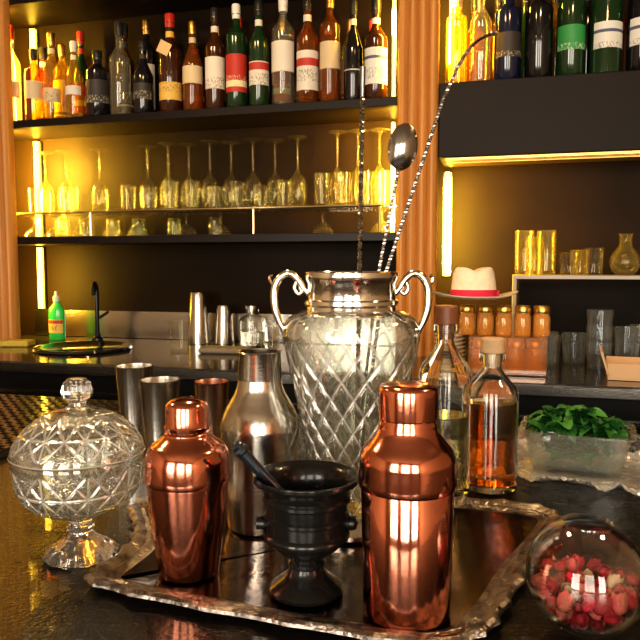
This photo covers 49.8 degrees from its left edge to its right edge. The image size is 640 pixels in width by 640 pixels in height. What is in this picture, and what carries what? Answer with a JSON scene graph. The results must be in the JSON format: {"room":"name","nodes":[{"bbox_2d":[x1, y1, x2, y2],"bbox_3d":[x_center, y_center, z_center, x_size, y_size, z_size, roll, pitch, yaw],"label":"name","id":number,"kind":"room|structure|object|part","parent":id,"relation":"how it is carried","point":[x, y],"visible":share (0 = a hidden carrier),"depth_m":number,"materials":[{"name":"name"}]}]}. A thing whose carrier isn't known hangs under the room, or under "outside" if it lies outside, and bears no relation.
{"room":"cocktail bar","nodes":[
{"label":"cocktail bar","id":0,"kind":"room"},
{"bbox_2d":[0,413,639,639],"bbox_3d":[-0.166,0.280,0.950,3.800,0.050,1.200,1,5,15],"label":"countertop","id":1,"kind":"structure","parent":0,"point":[39,601],"depth_m":0.83,"materials":[{"name":"black stone"}]},
{"bbox_2d":[11,0,639,353],"bbox_3d":[0.353,-0.287,2.655,5.100,2.950,0.100,1,5,15],"label":"wall","id":2,"kind":"structure","parent":0,"point":[596,205],"depth_m":2.71,"materials":[{"name":"black paint"}]},
{"bbox_2d":[28,29,38,65],"bbox_3d":[-1.224,-1.028,2.953,0.044,0.420,0.014,1,5,15],"label":"strip light","id":3,"kind":"object","parent":2,"relation":"attached to","point":[32,33],"visible":0.36,"depth_m":2.94,"materials":[{"name":"yellow plastic"}]},
{"bbox_2d":[32,141,44,236],"bbox_3d":[-1.224,-0.564,2.990,0.044,0.410,0.014,1,5,15],"label":"strip light","id":4,"kind":"object","parent":2,"relation":"attached to","point":[36,146],"visible":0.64,"depth_m":2.99,"materials":[{"name":"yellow plastic"}]},
{"bbox_2d":[35,248,46,308],"bbox_3d":[-1.224,-0.183,3.021,0.044,0.265,0.014,1,5,15],"label":"strip light","id":5,"kind":"object","parent":2,"relation":"attached to","point":[40,252],"visible":1,"depth_m":3.02,"materials":[{"name":"yellow plastic"}]},
{"bbox_2d":[9,0,288,28],"bbox_3d":[-0.533,-1.319,2.629,1.760,0.188,0.240,1,5,15],"label":"shelf","id":6,"kind":"object","parent":2,"relation":"attached to","point":[23,13],"visible":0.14,"depth_m":2.73,"materials":[{"name":"black wood"}]},
{"bbox_2d":[13,96,397,140],"bbox_3d":[-0.533,-0.770,2.673,1.760,0.030,0.240,1,5,15],"label":"shelf","id":7,"kind":"object","parent":2,"relation":"attached to","point":[380,108],"visible":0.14,"depth_m":2.59,"materials":[{"name":"black wood"}]},
{"bbox_2d":[10,25,21,98],"bbox_3d":[-1.242,-0.987,2.779,0.068,0.385,0.068,0,5,-3],"label":"liquor bottle","id":8,"kind":"object","parent":7,"relation":"on","point":[15,85],"visible":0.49,"depth_m":2.76,"materials":[{"name":"red"}]},
{"bbox_2d":[24,48,44,119],"bbox_3d":[-1.142,-0.935,2.756,0.074,0.285,0.074,0,5,3],"label":"liquor bottle","id":9,"kind":"object","parent":7,"relation":"on","point":[33,75],"visible":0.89,"depth_m":2.73,"materials":[{"name":"orange"}]},
{"bbox_2d":[39,47,53,118],"bbox_3d":[-1.155,-0.968,2.886,0.072,0.330,0.072,1,5,12],"label":"liquor bottle","id":10,"kind":"object","parent":7,"relation":"on","point":[48,81],"visible":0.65,"depth_m":2.87,"materials":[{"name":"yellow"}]},
{"bbox_2d":[43,32,61,102],"bbox_3d":[-1.060,-0.961,2.732,0.068,0.340,0.068,0,5,3],"label":"liquor bottle","id":11,"kind":"object","parent":7,"relation":"on","point":[49,94],"visible":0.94,"depth_m":2.71,"materials":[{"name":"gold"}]},
{"bbox_2d":[53,44,72,116],"bbox_3d":[-1.068,-0.968,2.863,0.072,0.334,0.072,-1,5,-7],"label":"liquor bottle","id":12,"kind":"object","parent":7,"relation":"on","point":[64,108],"visible":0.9,"depth_m":2.84,"materials":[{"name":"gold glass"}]},
{"bbox_2d":[65,41,83,94],"bbox_3d":[-0.964,-0.939,2.708,0.068,0.300,0.068,1,5,15],"label":"liquor bottle","id":13,"kind":"object","parent":7,"relation":"on","point":[69,89],"visible":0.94,"depth_m":2.69,"materials":[{"name":"white paper"}]},
{"bbox_2d":[72,31,87,116],"bbox_3d":[-0.981,-0.989,2.838,0.072,0.380,0.072,0,5,-3],"label":"liquor bottle","id":14,"kind":"object","parent":7,"relation":"on","point":[79,101],"visible":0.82,"depth_m":2.81,"materials":[{"name":"green"}]},
{"bbox_2d":[85,50,110,115],"bbox_3d":[-0.863,-0.914,2.683,0.092,0.255,0.092,0,5,3],"label":"liquor bottle","id":15,"kind":"object","parent":7,"relation":"on","point":[97,77],"visible":0.94,"depth_m":2.65,"materials":[{"name":"black glass"}]},
{"bbox_2d":[109,21,131,112],"bbox_3d":[-0.770,-0.962,2.654,0.080,0.355,0.080,0,5,-5],"label":"liquor bottle","id":16,"kind":"object","parent":7,"relation":"on","point":[118,25],"visible":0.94,"depth_m":2.63,"materials":[{"name":"black"}]},
{"bbox_2d":[115,23,133,113],"bbox_3d":[-0.788,-0.992,2.786,0.072,0.394,0.072,0,5,-2],"label":"liquor bottle","id":17,"kind":"object","parent":7,"relation":"on","point":[124,71],"visible":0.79,"depth_m":2.76,"materials":[{"name":"brown"}]},
{"bbox_2d":[133,41,153,112],"bbox_3d":[-0.674,-0.920,2.631,0.076,0.275,0.076,1,5,14],"label":"liquor bottle","id":18,"kind":"object","parent":7,"relation":"on","point":[143,83],"visible":0.92,"depth_m":2.61,"materials":[{"name":"black glass"}]},
{"bbox_2d":[138,19,156,111],"bbox_3d":[-0.691,-0.993,2.760,0.072,0.400,0.072,1,5,11],"label":"liquor bottle","id":19,"kind":"object","parent":7,"relation":"on","point":[151,53],"visible":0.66,"depth_m":2.74,"materials":[{"name":"black glass"}]},
{"bbox_2d":[159,13,182,110],"bbox_3d":[-0.563,-0.963,2.598,0.086,0.365,0.086,0,5,2],"label":"liquor bottle","id":20,"kind":"object","parent":7,"relation":"on","point":[170,66],"visible":0.82,"depth_m":2.57,"materials":[{"name":"brown glass"}]},
{"bbox_2d":[156,39,171,55],"bbox_3d":[-0.576,-1.006,2.549,0.066,0.064,0.001,1,5,15],"label":"paper tag","id":21,"kind":"object","parent":20,"relation":"attached to","point":[163,47],"visible":1,"depth_m":2.55,"materials":[{"name":"brown paper"}]},
{"bbox_2d":[182,21,203,109],"bbox_3d":[-0.475,-0.943,2.576,0.076,0.330,0.076,0,5,1],"label":"liquor bottle","id":22,"kind":"object","parent":7,"relation":"on","point":[192,66],"visible":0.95,"depth_m":2.55,"materials":[{"name":"brown glass"}]},
{"bbox_2d":[196,33,204,107],"bbox_3d":[-0.488,-0.953,2.709,0.072,0.328,0.072,0,5,3],"label":"liquor bottle","id":23,"kind":"object","parent":7,"relation":"on","point":[197,35],"visible":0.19,"depth_m":2.70,"materials":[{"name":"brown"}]},
{"bbox_2d":[205,7,225,107],"bbox_3d":[-0.388,-0.961,2.551,0.074,0.370,0.074,0,5,-2],"label":"liquor bottle","id":24,"kind":"object","parent":7,"relation":"on","point":[214,48],"visible":0.91,"depth_m":2.53,"materials":[{"name":"brown glass"}]},
{"bbox_2d":[218,24,225,99],"bbox_3d":[-0.401,-0.965,2.684,0.072,0.357,0.072,1,5,10],"label":"liquor bottle","id":25,"kind":"object","parent":7,"relation":"on","point":[218,24],"visible":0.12,"depth_m":2.67,"materials":[{"name":"brown glass"}]},
{"bbox_2d":[226,3,247,106],"bbox_3d":[-0.306,-0.962,2.529,0.078,0.375,0.078,0,5,3],"label":"liquor bottle","id":26,"kind":"object","parent":7,"relation":"on","point":[236,39],"visible":0.94,"depth_m":2.50,"materials":[{"name":"green glass"}]},
{"bbox_2d":[240,17,247,95],"bbox_3d":[-0.314,-0.973,2.660,0.072,0.375,0.072,1,5,13],"label":"liquor bottle","id":27,"kind":"object","parent":7,"relation":"on","point":[240,17],"visible":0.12,"depth_m":2.65,"materials":[{"name":"red"}]},
{"bbox_2d":[249,0,268,105],"bbox_3d":[-0.222,-0.963,2.506,0.074,0.380,0.074,0,5,-3],"label":"liquor bottle","id":28,"kind":"object","parent":7,"relation":"on","point":[258,42],"visible":0.94,"depth_m":2.48,"materials":[{"name":"green glass"}]},
{"bbox_2d":[272,17,290,103],"bbox_3d":[-0.145,-0.960,2.616,0.072,0.356,0.072,-1,5,-7],"label":"liquor bottle","id":29,"kind":"object","parent":7,"relation":"on","point":[281,80],"visible":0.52,"depth_m":2.59,"materials":[{"name":"green"}]},
{"bbox_2d":[271,0,294,72],"bbox_3d":[-0.132,-0.963,2.482,0.084,0.385,0.084,1,5,10],"label":"liquor bottle","id":30,"kind":"object","parent":7,"relation":"on","point":[282,51],"visible":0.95,"depth_m":2.45,"materials":[{"name":"white paper"}]},
{"bbox_2d":[295,68,295,102],"bbox_3d":[-0.058,-0.933,2.595,0.072,0.306,0.072,0,5,-1],"label":"liquor bottle","id":31,"kind":"object","parent":7,"relation":"on","point":[295,68],"visible":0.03,"depth_m":2.58,"materials":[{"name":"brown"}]},
{"bbox_2d":[296,0,318,102],"bbox_3d":[-0.044,-0.959,2.459,0.080,0.380,0.080,0,5,2],"label":"liquor bottle","id":32,"kind":"object","parent":7,"relation":"on","point":[307,41],"visible":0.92,"depth_m":2.43,"materials":[{"name":"brown glass"}]},
{"bbox_2d":[319,0,339,100],"bbox_3d":[0.035,-0.958,2.438,0.074,0.382,0.074,0,5,0],"label":"liquor bottle","id":33,"kind":"object","parent":7,"relation":"on","point":[329,30],"visible":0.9,"depth_m":2.41,"materials":[{"name":"brown glass"}]},
{"bbox_2d":[341,19,349,98],"bbox_3d":[0.111,-0.940,2.549,0.072,0.327,0.072,0,5,-4],"label":"liquor bottle","id":34,"kind":"object","parent":7,"relation":"on","point":[347,20],"visible":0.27,"depth_m":2.53,"materials":[{"name":"brown glass"}]},
{"bbox_2d":[344,0,362,99],"bbox_3d":[0.117,-0.938,2.417,0.068,0.345,0.068,1,5,11],"label":"liquor bottle","id":35,"kind":"object","parent":7,"relation":"on","point":[353,49],"visible":0.9,"depth_m":2.40,"materials":[{"name":"black glass"}]},
{"bbox_2d":[363,19,371,65],"bbox_3d":[0.193,-0.933,2.527,0.072,0.318,0.072,1,5,12],"label":"liquor bottle","id":36,"kind":"object","parent":7,"relation":"on","point":[370,21],"visible":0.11,"depth_m":2.51,"materials":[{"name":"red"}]},
{"bbox_2d":[364,0,387,97],"bbox_3d":[0.194,-0.934,2.397,0.080,0.340,0.080,0,5,6],"label":"liquor bottle","id":37,"kind":"object","parent":7,"relation":"on","point":[376,42],"visible":0.93,"depth_m":2.37,"materials":[{"name":"brown glass"}]},
{"bbox_2d":[17,204,395,245],"bbox_3d":[-0.533,-0.364,2.705,1.760,0.130,0.240,1,5,15],"label":"shelf","id":38,"kind":"object","parent":2,"relation":"attached to","point":[367,237],"depth_m":2.57,"materials":[{"name":"black wood"}]},
{"bbox_3d":[-0.524,-0.379,2.699,1.680,0.099,0.175,1,5,15],"label":"glass rack shelf","id":39,"kind":"part","parent":38,"relation":"part of","materials":[{"name":"clear glass"}]},
{"bbox_2d":[35,309,395,345],"bbox_3d":[-0.483,0.026,2.845,1.600,0.113,0.014,1,5,15],"label":"backsplash","id":40,"kind":"structure","parent":2,"relation":"attached to","point":[122,324],"depth_m":2.86,"materials":[{"name":"silver metal"}]},
{"bbox_2d":[390,122,395,231],"bbox_3d":[0.274,-0.532,2.591,0.018,0.410,0.014,1,5,15],"label":"strip light","id":41,"kind":"object","parent":2,"relation":"attached to","point":[393,124],"visible":0.61,"depth_m":2.59,"materials":[{"name":"yellow plastic"}]},
{"bbox_2d":[391,0,396,96],"bbox_3d":[0.274,-0.996,2.554,0.018,0.420,0.014,1,5,15],"label":"strip light","id":42,"kind":"object","parent":2,"relation":"attached to","point":[394,2],"visible":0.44,"depth_m":2.55,"materials":[{"name":"yellow plastic"}]},
{"bbox_2d":[442,172,451,275],"bbox_3d":[0.470,-0.354,2.552,0.031,0.380,0.014,1,5,15],"label":"strip light","id":43,"kind":"object","parent":2,"relation":"attached to","point":[447,176],"visible":1,"depth_m":2.55,"materials":[{"name":"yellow plastic"}]},
{"bbox_2d":[449,0,454,81],"bbox_3d":[0.476,-1.056,2.494,0.018,0.490,0.014,1,5,15],"label":"strip light","id":44,"kind":"object","parent":2,"relation":"attached to","point":[452,12],"visible":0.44,"depth_m":2.50,"materials":[{"name":"yellow plastic"}]},
{"bbox_2d":[438,70,639,167],"bbox_3d":[1.593,-0.641,2.104,2.414,0.256,0.255,1,5,15],"label":"upper cabinet","id":45,"kind":"object","parent":2,"relation":"attached to","point":[587,112],"depth_m":2.21,"materials":[{"name":"black wood"}]},
{"bbox_2d":[445,0,466,78],"bbox_3d":[0.460,-0.938,2.325,0.070,0.300,0.070,0,5,0],"label":"liquor bottle","id":46,"kind":"object","parent":45,"relation":"on","point":[455,4],"visible":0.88,"depth_m":2.31,"materials":[{"name":"beige"}]},
{"bbox_2d":[464,0,484,81],"bbox_3d":[0.545,-0.962,2.430,0.072,0.330,0.072,0,5,-3],"label":"liquor bottle","id":47,"kind":"object","parent":45,"relation":"on","point":[474,62],"visible":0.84,"depth_m":2.40,"materials":[{"name":"yellow"}]},
{"bbox_2d":[487,0,501,79],"bbox_3d":[0.623,-0.960,2.410,0.072,0.330,0.072,0,5,-3],"label":"liquor bottle","id":48,"kind":"object","parent":45,"relation":"on","point":[498,3],"visible":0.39,"depth_m":2.39,"materials":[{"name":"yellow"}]},
{"bbox_2d":[493,0,521,79],"bbox_3d":[0.621,-0.940,2.282,0.088,0.310,0.088,0,5,-2],"label":"liquor bottle","id":49,"kind":"object","parent":45,"relation":"on","point":[508,19],"visible":0.85,"depth_m":2.25,"materials":[{"name":"blue glass"}]},
{"bbox_2d":[521,0,530,77],"bbox_3d":[0.710,-0.958,2.386,0.072,0.330,0.072,0,5,2],"label":"liquor bottle","id":50,"kind":"object","parent":45,"relation":"on","point":[525,3],"visible":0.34,"depth_m":2.36,"materials":[{"name":"green"}]},
{"bbox_2d":[524,0,553,77],"bbox_3d":[0.716,-0.948,2.256,0.088,0.330,0.088,1,5,14],"label":"liquor bottle","id":51,"kind":"object","parent":45,"relation":"on","point":[538,51],"visible":0.82,"depth_m":2.22,"materials":[{"name":"black glass"}]},
{"bbox_3d":[1.507,-0.520,2.114,2.200,0.012,0.190,1,5,15],"label":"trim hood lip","id":52,"kind":"part","parent":45,"relation":"part of","materials":[{"name":"gold metal"}]},
{"bbox_2d":[552,0,560,5],"bbox_3d":[0.806,-0.956,2.361,0.072,0.330,0.072,1,5,9],"label":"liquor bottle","id":53,"kind":"object","parent":45,"relation":"on","point":[554,2],"visible":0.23,"depth_m":2.34,"materials":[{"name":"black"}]},
{"bbox_2d":[556,0,586,74],"bbox_3d":[0.812,-0.951,2.229,0.088,0.340,0.088,1,5,15],"label":"liquor bottle","id":54,"kind":"object","parent":45,"relation":"on","point":[571,14],"visible":0.77,"depth_m":2.20,"materials":[{"name":"green glass"}]},
{"bbox_2d":[584,0,591,73],"bbox_3d":[0.903,-0.954,2.335,0.072,0.330,0.072,1,5,10],"label":"liquor bottle","id":55,"kind":"object","parent":45,"relation":"on","point":[588,2],"visible":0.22,"depth_m":2.31,"materials":[{"name":"black"}]},
{"bbox_2d":[588,0,623,72],"bbox_3d":[0.914,-0.939,2.203,0.098,0.320,0.098,0,5,-4],"label":"liquor bottle","id":56,"kind":"object","parent":45,"relation":"on","point":[606,16],"visible":0.77,"depth_m":2.17,"materials":[{"name":"green glass"}]},
{"bbox_2d":[621,11,626,70],"bbox_3d":[0.999,-0.952,2.309,0.072,0.330,0.072,1,5,9],"label":"liquor bottle","id":57,"kind":"object","parent":45,"relation":"on","point":[623,66],"visible":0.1,"depth_m":2.28,"materials":[{"name":"black"}]},
{"bbox_2d":[625,0,639,70],"bbox_3d":[1.018,-0.941,2.175,0.092,0.330,0.092,0,5,4],"label":"liquor bottle","id":58,"kind":"object","parent":45,"relation":"on","point":[633,13],"visible":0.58,"depth_m":2.16,"materials":[{"name":"black glass"}]},
{"bbox_2d":[518,425,637,470],"bbox_3d":[0.418,0.203,1.124,0.176,0.060,0.136,2,5,22],"label":"tub","id":59,"kind":"object","parent":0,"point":[572,437],"depth_m":1.10,"materials":[{"name":"clear glass"}]},
{"bbox_3d":[-0.335,1.437,0.215,5.300,0.100,5.420,1,5,15],"label":"floor","id":60,"kind":"structure","parent":0,"visible":0},
{"bbox_2d":[0,371,639,433],"bbox_3d":[0.249,0.686,2.345,5.050,1.045,0.681,1,5,15],"label":"back counter front","id":61,"kind":"object","parent":60,"relation":"on","point":[14,383],"visible":0.04,"depth_m":2.04,"materials":[{"name":"black"}]},
{"bbox_2d":[0,335,639,400],"bbox_3d":[0.244,0.147,2.280,5.090,0.035,0.735,1,5,15],"label":"countertop","id":62,"kind":"structure","parent":61,"relation":"on","point":[574,370],"depth_m":2.27,"materials":[{"name":"stone"}]},
{"bbox_2d":[0,0,20,340],"bbox_3d":[-1.333,-0.675,2.745,0.240,1.530,0.044,1,5,15],"label":"pillar","id":63,"kind":"structure","parent":62,"relation":"on","point":[10,328],"depth_m":2.73,"materials":[{"name":"brown wood"}]},
{"bbox_2d":[0,339,34,346],"bbox_3d":[-1.159,0.088,2.645,0.110,0.024,0.070,0,5,4],"label":"sponge","id":64,"kind":"object","parent":62,"relation":"on","point":[8,342],"visible":1,"depth_m":2.61,"materials":[{"name":"yellow"}]},
{"bbox_2d":[48,291,65,339],"bbox_3d":[-1.090,-0.018,2.856,0.071,0.202,0.050,1,5,15],"label":"dish soap bottle","id":65,"kind":"object","parent":62,"relation":"on","point":[56,313],"visible":1,"depth_m":2.84,"materials":[{"name":"green plastic"}]},
{"bbox_2d":[31,341,132,354],"bbox_3d":[-0.874,0.101,2.549,0.356,0.012,0.356,1,5,15],"label":"sink basin","id":66,"kind":"object","parent":62,"relation":"in","point":[73,347],"visible":1,"depth_m":2.54,"materials":[{"name":"silver metal"}]},
{"bbox_2d":[91,281,108,340],"bbox_3d":[-0.886,-0.033,2.767,0.072,0.245,0.132,-1,5,-11],"label":"sink faucet","id":67,"kind":"object","parent":62,"relation":"on","point":[94,290],"visible":0.97,"depth_m":2.80,"materials":[{"name":"black metal"}]},
{"bbox_2d":[187,291,210,344],"bbox_3d":[-0.478,-0.009,2.724,0.092,0.205,0.092,1,5,15],"label":"tin","id":68,"kind":"object","parent":62,"relation":"on","point":[199,327],"visible":1,"depth_m":2.69,"materials":[{"name":"silver metal"}]},
{"bbox_2d":[214,304,233,344],"bbox_3d":[-0.378,0.016,2.720,0.080,0.155,0.080,1,5,15],"label":"cocktail shaker","id":69,"kind":"object","parent":62,"relation":"on","point":[224,333],"visible":1,"depth_m":2.69,"materials":[{"name":"silver metal"}]},
{"bbox_2d":[198,345,252,353],"bbox_3d":[-0.333,0.106,2.445,0.180,0.020,0.090,1,5,9],"label":"towel","id":70,"kind":"object","parent":62,"relation":"on","point":[209,349],"visible":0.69,"depth_m":2.41,"materials":[{"name":"brown fabric"}]},
{"bbox_2d":[239,305,265,345],"bbox_3d":[-0.261,0.020,2.668,0.100,0.155,0.100,1,5,15],"label":"glass bottle","id":71,"kind":"object","parent":62,"relation":"on","point":[252,325],"visible":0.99,"depth_m":2.63,"materials":[{"name":"white"}]},
{"bbox_2d":[0,362,639,399],"bbox_3d":[0.147,0.175,1.923,5.080,0.025,0.006,1,5,15],"label":"trim","id":72,"kind":"structure","parent":62,"relation":"attached to","point":[631,394],"depth_m":1.97,"materials":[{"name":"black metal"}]},
{"bbox_2d":[395,0,439,356],"bbox_3d":[0.325,-0.640,2.302,0.134,1.530,0.044,1,5,15],"label":"pillar","id":73,"kind":"structure","parent":62,"relation":"on","point":[418,20],"depth_m":2.29,"materials":[{"name":"brown wood"}]},
{"bbox_2d":[434,332,464,358],"bbox_3d":[0.386,0.093,2.054,0.092,0.107,0.092,1,5,15],"label":"saucers","id":74,"kind":"object","parent":62,"relation":"on","point":[458,337],"visible":0.23,"depth_m":2.02,"materials":[{"name":"beige ceramic"}]},
{"bbox_2d":[459,304,550,376],"bbox_3d":[0.535,0.054,2.010,0.254,0.190,0.163,1,5,15],"label":"jars","id":75,"kind":"object","parent":62,"relation":"on","point":[516,339],"visible":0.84,"depth_m":1.97,"materials":[{"name":"glass"}]},
{"bbox_2d":[432,267,517,299],"bbox_3d":[0.446,-0.105,2.001,0.251,0.096,0.229,0,5,1],"label":"straw hat","id":76,"kind":"object","parent":75,"relation":"on","point":[480,283],"visible":0.99,"depth_m":1.95,"materials":[{"name":"beige wicker"}]},
{"bbox_2d":[511,274,639,357],"bbox_3d":[1.176,-0.009,2.269,1.051,0.275,0.220,1,5,15],"label":"shelf unit","id":77,"kind":"object","parent":62,"relation":"on","point":[515,277],"visible":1,"depth_m":2.26,"materials":[{"name":"beige"}]},
{"bbox_2d":[599,346,639,380],"bbox_3d":[0.898,0.121,1.898,0.240,0.074,0.162,2,5,21],"label":"caddy","id":78,"kind":"object","parent":62,"relation":"on","point":[617,367],"visible":1,"depth_m":1.85,"materials":[{"name":"brown wood"}]},
{"bbox_3d":[-0.155,0.810,1.033,3.600,1.020,0.965,1,5,15],"label":"countertop","id":79,"kind":"structure","parent":60,"relation":"on","visible":0},
{"bbox_2d":[0,394,119,458],"bbox_3d":[-0.952,0.205,1.492,0.950,0.012,0.500,1,5,15],"label":"bar mat","id":80,"kind":"object","parent":79,"relation":"on","point":[16,411],"visible":0.66,"depth_m":1.46,"materials":[{"name":"grey rubber"}]},
{"bbox_2d":[7,377,145,568],"bbox_3d":[-0.272,0.166,0.780,0.147,0.204,0.147,4,6,40],"label":"dish","id":81,"kind":"object","parent":79,"relation":"on","point":[82,547],"visible":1,"depth_m":0.77,"materials":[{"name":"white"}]},
{"bbox_3d":[-0.272,0.124,0.777,0.147,0.052,0.147,0,5,4],"label":"lid","id":82,"kind":"part","parent":81,"relation":"part of","materials":[{"name":"clear glass"}]},
{"bbox_3d":[-0.272,0.083,0.774,0.034,0.035,0.034,-2,5,-19],"label":"lid knob","id":83,"kind":"part","parent":81,"relation":"part of","materials":[{"name":"clear glass"}]},
{"bbox_2d":[9,438,143,519],"bbox_3d":[-0.272,0.184,0.782,0.143,0.068,0.143,0,5,4],"label":"bowl","id":84,"kind":"object","parent":81,"relation":"on","point":[87,511],"depth_m":0.76,"materials":[{"name":"clear glass"}]},
{"bbox_2d":[114,363,153,450],"bbox_3d":[-0.334,0.157,1.244,0.068,0.150,0.068,1,5,15],"label":"cup","id":85,"kind":"object","parent":79,"relation":"on","point":[128,375],"visible":0.63,"depth_m":1.22,"materials":[{"name":"silver metal"}]},
{"bbox_2d":[138,376,180,450],"bbox_3d":[-0.271,0.169,1.171,0.070,0.137,0.070,1,5,15],"label":"cup","id":86,"kind":"object","parent":79,"relation":"on","point":[156,392],"visible":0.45,"depth_m":1.14,"materials":[{"name":"silver metal"}]},
{"bbox_2d":[193,378,230,438],"bbox_3d":[-0.194,0.171,1.244,0.066,0.122,0.066,1,5,15],"label":"cup","id":87,"kind":"object","parent":79,"relation":"on","point":[215,391],"visible":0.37,"depth_m":1.22,"materials":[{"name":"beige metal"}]},
{"bbox_2d":[84,488,564,639],"bbox_3d":[0.002,0.260,0.812,0.572,0.012,0.414,1,5,15],"label":"serving tray","id":88,"kind":"object","parent":79,"relation":"on","point":[492,539],"visible":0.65,"depth_m":0.72,"materials":[{"name":"silver metal"}]},
{"bbox_2d":[143,396,230,583],"bbox_3d":[-0.139,0.174,0.729,0.091,0.188,0.091,1,5,15],"label":"cocktail shaker","id":89,"kind":"object","parent":88,"relation":"on","point":[187,471],"visible":1,"depth_m":0.70,"materials":[{"name":"orange metal"}]},
{"bbox_2d":[220,348,299,536],"bbox_3d":[-0.074,0.148,0.857,0.098,0.220,0.098,-4,6,-44],"label":"cocktail shaker","id":90,"kind":"object","parent":88,"relation":"on","point":[259,414],"visible":0.82,"depth_m":0.82,"materials":[{"name":"grey metal"}]},
{"bbox_2d":[231,441,358,607],"bbox_3d":[-0.015,0.194,0.685,0.106,0.156,0.110,4,6,38],"label":"mortar","id":91,"kind":"object","parent":88,"relation":"on","point":[306,518],"visible":1,"depth_m":0.66,"materials":[{"name":"grey metal"}]},
{"bbox_2d":[268,270,434,542],"bbox_3d":[0.038,0.099,0.848,0.166,0.320,0.166,-3,6,-35],"label":"vase","id":92,"kind":"object","parent":88,"relation":"on","point":[332,294],"visible":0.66,"depth_m":0.81,"materials":[{"name":"glass"}]},
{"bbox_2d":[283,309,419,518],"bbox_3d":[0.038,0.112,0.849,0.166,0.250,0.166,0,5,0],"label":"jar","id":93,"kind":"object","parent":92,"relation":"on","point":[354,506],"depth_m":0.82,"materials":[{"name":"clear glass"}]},
{"bbox_2d":[354,66,365,470],"bbox_3d":[0.048,-0.049,0.841,0.012,0.505,0.007,0,5,0],"label":"spoon","id":94,"kind":"object","parent":92,"relation":"in","point":[362,68],"visible":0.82,"depth_m":0.83,"materials":[{"name":"silver metal"}]},
{"bbox_2d":[359,123,417,442],"bbox_3d":[0.080,-0.029,0.852,0.076,0.422,0.012,1,5,7],"label":"spoon","id":95,"kind":"object","parent":92,"relation":"in","point":[403,141],"visible":0.87,"depth_m":0.84,"materials":[{"name":"silver metal"}]},
{"bbox_2d":[358,31,497,463],"bbox_3d":[0.130,-0.082,0.847,0.165,0.529,0.009,0,5,1],"label":"spoon","id":96,"kind":"object","parent":92,"relation":"in","point":[492,33],"visible":0.85,"depth_m":0.84,"materials":[{"name":"silver metal"}]},
{"bbox_2d":[358,380,456,631],"bbox_3d":[0.081,0.166,0.644,0.091,0.218,0.091,-2,5,-27],"label":"cocktail shaker","id":97,"kind":"object","parent":88,"relation":"on","point":[407,477],"visible":1,"depth_m":0.61,"materials":[{"name":"orange metal"}]},
{"bbox_2d":[419,305,471,496],"bbox_3d":[0.174,0.110,0.964,0.072,0.262,0.072,1,5,15],"label":"glass bottle","id":98,"kind":"object","parent":79,"relation":"on","point":[445,367],"visible":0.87,"depth_m":0.94,"materials":[{"name":"clear glass"}]},
{"bbox_2d":[469,337,518,493],"bbox_3d":[0.252,0.138,1.018,0.078,0.224,0.078,1,5,15],"label":"bottle","id":99,"kind":"object","parent":79,"relation":"on","point":[494,397],"visible":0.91,"depth_m":0.99,"materials":[{"name":"clear glass"}]},
{"bbox_2d":[517,439,639,496],"bbox_3d":[0.414,0.231,1.099,0.288,0.021,0.238,2,5,24],"label":"tray","id":100,"kind":"object","parent":79,"relation":"on","point":[533,468],"visible":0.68,"depth_m":1.10,"materials":[{"name":"silver metal"}]},
{"bbox_2d":[518,404,637,470],"bbox_3d":[0.418,0.186,1.123,0.176,0.095,0.136,2,5,22],"label":"leaves","id":101,"kind":"object","parent":100,"relation":"on","point":[572,423],"visible":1,"depth_m":1.10,"materials":[{"name":"green plant"}]},
{"bbox_2d":[526,515,639,638],"bbox_3d":[0.239,0.230,0.619,0.104,0.101,0.104,1,5,15],"label":"bowl","id":102,"kind":"object","parent":79,"relation":"on","point":[572,593],"visible":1,"depth_m":0.61,"materials":[{"name":"clear glass"}]}
]}

